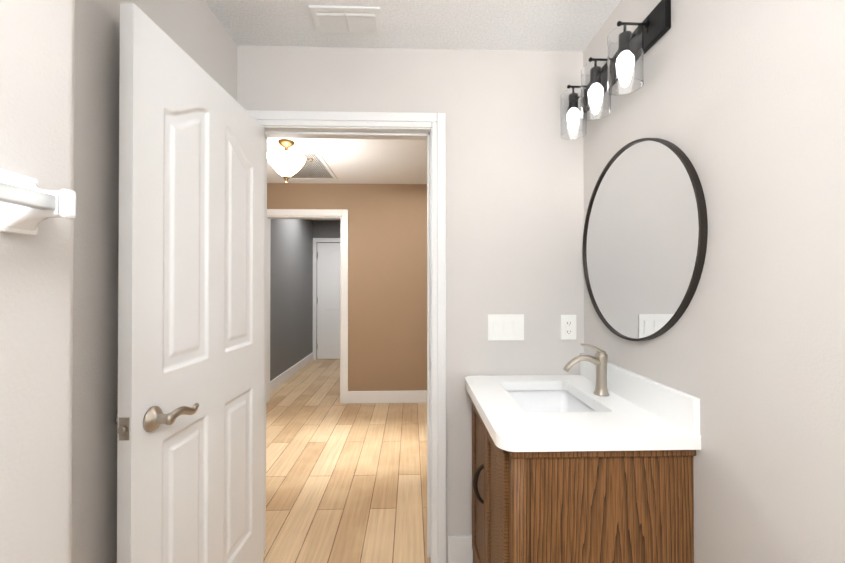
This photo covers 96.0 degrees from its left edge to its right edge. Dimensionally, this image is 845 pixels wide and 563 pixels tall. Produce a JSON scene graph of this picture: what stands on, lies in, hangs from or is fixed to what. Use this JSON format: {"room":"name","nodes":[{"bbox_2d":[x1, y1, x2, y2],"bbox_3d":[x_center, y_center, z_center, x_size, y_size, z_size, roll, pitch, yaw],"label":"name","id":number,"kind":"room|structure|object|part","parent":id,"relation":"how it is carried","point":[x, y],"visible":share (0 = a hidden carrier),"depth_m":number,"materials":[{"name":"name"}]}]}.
{"room":"bathroom","nodes":[
{"label":"bathroom","id":0,"kind":"room"},
{"bbox_2d":[0,0,236,562],"bbox_3d":[-0.710,0.095,-0.178,0.379,2.346,3.773,0,0,-2],"label":"wall","id":1,"kind":"structure","parent":0,"point":[59,89],"depth_m":0.58,"materials":[{"name":"paint"}]},
{"bbox_2d":[0,169,75,235],"bbox_3d":[-0.493,-0.105,0.199,0.075,0.080,0.660,0,0,-2],"label":"towel rail","id":2,"kind":"object","parent":1,"relation":"attached to","point":[27,204],"visible":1,"depth_m":0.49,"materials":[{"name":"white ceramic"}]},
{"bbox_2d":[270,219,313,380],"bbox_3d":[-1.873,0.134,5.339,0.120,2.346,2.370,0,0,-2],"label":"wall","id":3,"kind":"structure","parent":0,"point":[291,297],"depth_m":5.21,"materials":[{"name":"paint"}]},
{"bbox_2d":[270,352,312,392],"bbox_3d":[-1.809,1.242,5.273,0.024,0.130,2.250,0,0,-2],"label":"baseboard","id":4,"kind":"structure","parent":3,"relation":"attached to","point":[276,382],"depth_m":5.13,"materials":[{"name":"white wood"}]},
{"bbox_2d":[314,220,339,359],"bbox_3d":[-1.351,0.142,6.480,0.990,2.346,0.120,0,0,-2],"label":"wall","id":5,"kind":"structure","parent":0,"point":[322,228],"depth_m":6.42,"materials":[{"name":"paint"}]},
{"bbox_2d":[317,243,339,358],"bbox_3d":[-1.399,0.325,6.420,0.764,1.964,0.105,0,0,-2],"label":"hall door","id":6,"kind":"structure","parent":5,"relation":"in","point":[328,300],"depth_m":6.43,"materials":[{"name":"white wood"}]},
{"bbox_2d":[263,359,429,562],"bbox_3d":[-0.090,1.335,2.197,6.800,0.100,8.900,0,0,-2],"label":"floor","id":7,"kind":"structure","parent":0,"point":[346,483],"depth_m":2.52,"materials":[{"name":"brown wood"}]},
{"bbox_2d":[465,343,700,562],"bbox_3d":[0.470,0.756,1.382,0.566,1.046,0.700,0,0,-2],"label":"bathroom vanity","id":8,"kind":"object","parent":7,"relation":"on","point":[592,462],"visible":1,"depth_m":1.06,"materials":[{"name":"brown wood"}]},
{"bbox_3d":[0.206,0.750,1.406,0.039,0.145,0.016,0,0,-2],"label":"handle","id":9,"kind":"part","parent":8,"relation":"part of","materials":[{"name":"brown metal"}]},
{"bbox_3d":[0.234,0.830,1.380,0.018,0.669,0.586,0,0,-2],"label":"door","id":10,"kind":"part","parent":8,"relation":"part of","materials":[{"name":"brown wood"}]},
{"bbox_2d":[465,353,700,451],"bbox_3d":[0.475,0.394,1.384,0.557,0.138,0.700,0,0,-2],"label":"countertop","id":11,"kind":"structure","parent":8,"relation":"on","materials":[{"name":"white stone"}]},
{"bbox_2d":[507,390,596,412],"bbox_3d":[0.473,0.537,1.428,0.346,0.146,0.446,0,0,-2],"label":"sink","id":12,"kind":"object","parent":11,"relation":"in","point":[531,401],"depth_m":1.62,"materials":[{"name":"white ceramic"}]},
{"bbox_2d":[563,343,608,395],"bbox_3d":[0.617,0.330,1.434,0.172,0.192,0.055,0,0,-2],"label":"faucet","id":13,"kind":"object","parent":11,"relation":"on","point":[600,360],"depth_m":1.42,"materials":[{"name":"silver metal"}]},
{"bbox_2d":[267,183,426,390],"bbox_3d":[-0.147,0.126,4.144,6.400,2.346,0.120,0,0,-2],"label":"wall","id":14,"kind":"structure","parent":0,"point":[387,287],"depth_m":4.08,"materials":[{"name":"paint"}]},
{"bbox_2d":[266,209,347,403],"bbox_3d":[-1.271,0.265,4.101,0.950,2.066,0.138,0,0,-2],"label":"door frame","id":15,"kind":"structure","parent":14,"relation":"attached to","point":[340,215],"depth_m":4.03,"materials":[{"name":"white wood"}]},
{"bbox_2d":[348,390,426,402],"bbox_3d":[1.130,1.233,4.107,3.850,0.130,0.014,0,0,-2],"label":"baseboard","id":16,"kind":"structure","parent":14,"relation":"attached to","point":[419,396],"depth_m":4.06,"materials":[{"name":"white wood"}]},
{"bbox_2d":[237,45,583,562],"bbox_3d":[-0.077,0.109,1.788,6.400,2.346,0.120,0,0,-2],"label":"wall","id":17,"kind":"structure","parent":0,"point":[514,201],"depth_m":1.74,"materials":[{"name":"paint"}]},
{"bbox_2d":[246,110,445,562],"bbox_3d":[-0.357,0.259,1.781,0.924,2.046,0.160,0,0,-2],"label":"door frame","id":18,"kind":"structure","parent":17,"relation":"attached to","point":[430,128],"depth_m":1.72,"materials":[{"name":"white wood"}]},
{"bbox_2d":[114,3,264,562],"bbox_3d":[-0.733,0.289,1.324,0.150,1.964,0.762,0,0,1],"label":"door","id":19,"kind":"structure","parent":18,"relation":"attached to","point":[190,470],"depth_m":1.16,"materials":[{"name":"white wood"}]},
{"bbox_2d":[117,418,129,439],"bbox_3d":[-0.739,0.365,0.936,0.025,0.056,0.014,0,0,1],"label":"door latch plate","id":20,"kind":"object","parent":19,"relation":"attached to","point":[123,429],"visible":1,"depth_m":0.94,"materials":[{"name":"silver metal"}]},
{"bbox_3d":[-0.691,0.366,1.057,0.058,0.066,0.156,0,0,1],"label":"handle","id":21,"kind":"part","parent":19,"relation":"part of","materials":[{"name":"silver metal"}]},
{"bbox_2d":[448,535,472,562],"bbox_3d":[0.429,1.217,1.728,0.630,0.130,0.014,0,0,-2],"label":"baseboard","id":22,"kind":"structure","parent":17,"relation":"attached to","point":[460,549],"depth_m":1.71,"materials":[{"name":"white wood"}]},
{"bbox_2d":[488,314,523,339],"bbox_3d":[0.382,0.210,1.736,0.165,0.118,0.010,0,0,-2],"label":"switch plate","id":23,"kind":"object","parent":17,"relation":"attached to","point":[505,326],"visible":1,"depth_m":1.73,"materials":[{"name":"white plastic"}]},
{"bbox_2d":[561,315,575,339],"bbox_3d":[0.671,0.209,1.745,0.070,0.113,0.010,0,0,-2],"label":"outlet","id":24,"kind":"object","parent":17,"relation":"attached to","point":[568,326],"visible":1,"depth_m":1.74,"materials":[{"name":"white plastic"}]},
{"bbox_2d":[205,0,620,219],"bbox_3d":[-0.090,-1.111,2.214,6.800,0.100,8.900,0,0,-2],"label":"ceiling","id":25,"kind":"structure","parent":0,"point":[549,25],"depth_m":1.63,"materials":[{"name":"white paint"}]},
{"bbox_2d":[267,139,312,182],"bbox_3d":[-1.013,-0.902,2.852,0.332,0.308,0.336,0,0,-2],"label":"hall ceiling light","id":26,"kind":"object","parent":25,"relation":"attached to","point":[286,164],"visible":1,"depth_m":2.81,"materials":[{"name":"white glass"}]},
{"bbox_3d":[-1.030,-0.864,2.875,0.290,0.155,0.290,0,0,-2],"label":"lamp shade","id":27,"kind":"part","parent":26,"relation":"part of","materials":[{"name":"white glass"}]},
{"bbox_2d":[267,151,337,179],"bbox_3d":[-1.118,-1.047,3.484,0.520,0.010,0.800,0,0,-2],"label":"ceiling vent","id":28,"kind":"object","parent":25,"relation":"in","point":[317,168],"visible":0.56,"depth_m":3.57,"materials":[{"name":"white metal"}]},
{"bbox_2d":[308,5,382,35],"bbox_3d":[-0.305,-1.059,1.552,0.274,0.013,0.160,0,0,-2],"label":"ceiling vent","id":29,"kind":"object","parent":25,"relation":"in","point":[345,20],"visible":1,"depth_m":1.54,"materials":[{"name":"white plastic"}]},
{"bbox_2d":[583,0,844,562],"bbox_3d":[0.859,0.096,-0.131,0.120,2.346,3.773,0,0,-2],"label":"wall","id":30,"kind":"structure","parent":0,"point":[740,104],"depth_m":0.88,"materials":[{"name":"paint"}]},
{"bbox_2d":[560,0,670,139],"bbox_3d":[0.680,-0.755,1.450,0.145,0.238,0.580,0,0,-2],"label":"sconce","id":31,"kind":"object","parent":30,"relation":"attached to","point":[619,70],"visible":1,"depth_m":1.27,"materials":[{"name":"black metal"}]},
{"bbox_3d":[0.660,-0.725,1.449,0.105,0.177,0.504,0,0,-2],"label":"lamp shade","id":32,"kind":"part","parent":31,"relation":"part of","materials":[{"name":"white"}]},
{"bbox_2d":[583,138,707,340],"bbox_3d":[0.745,-0.142,1.371,0.019,0.704,0.704,0,0,-2],"label":"mirror","id":33,"kind":"object","parent":30,"relation":"attached to","point":[645,235],"visible":0.96,"depth_m":1.27,"materials":[{"name":"black metal"}]}
]}

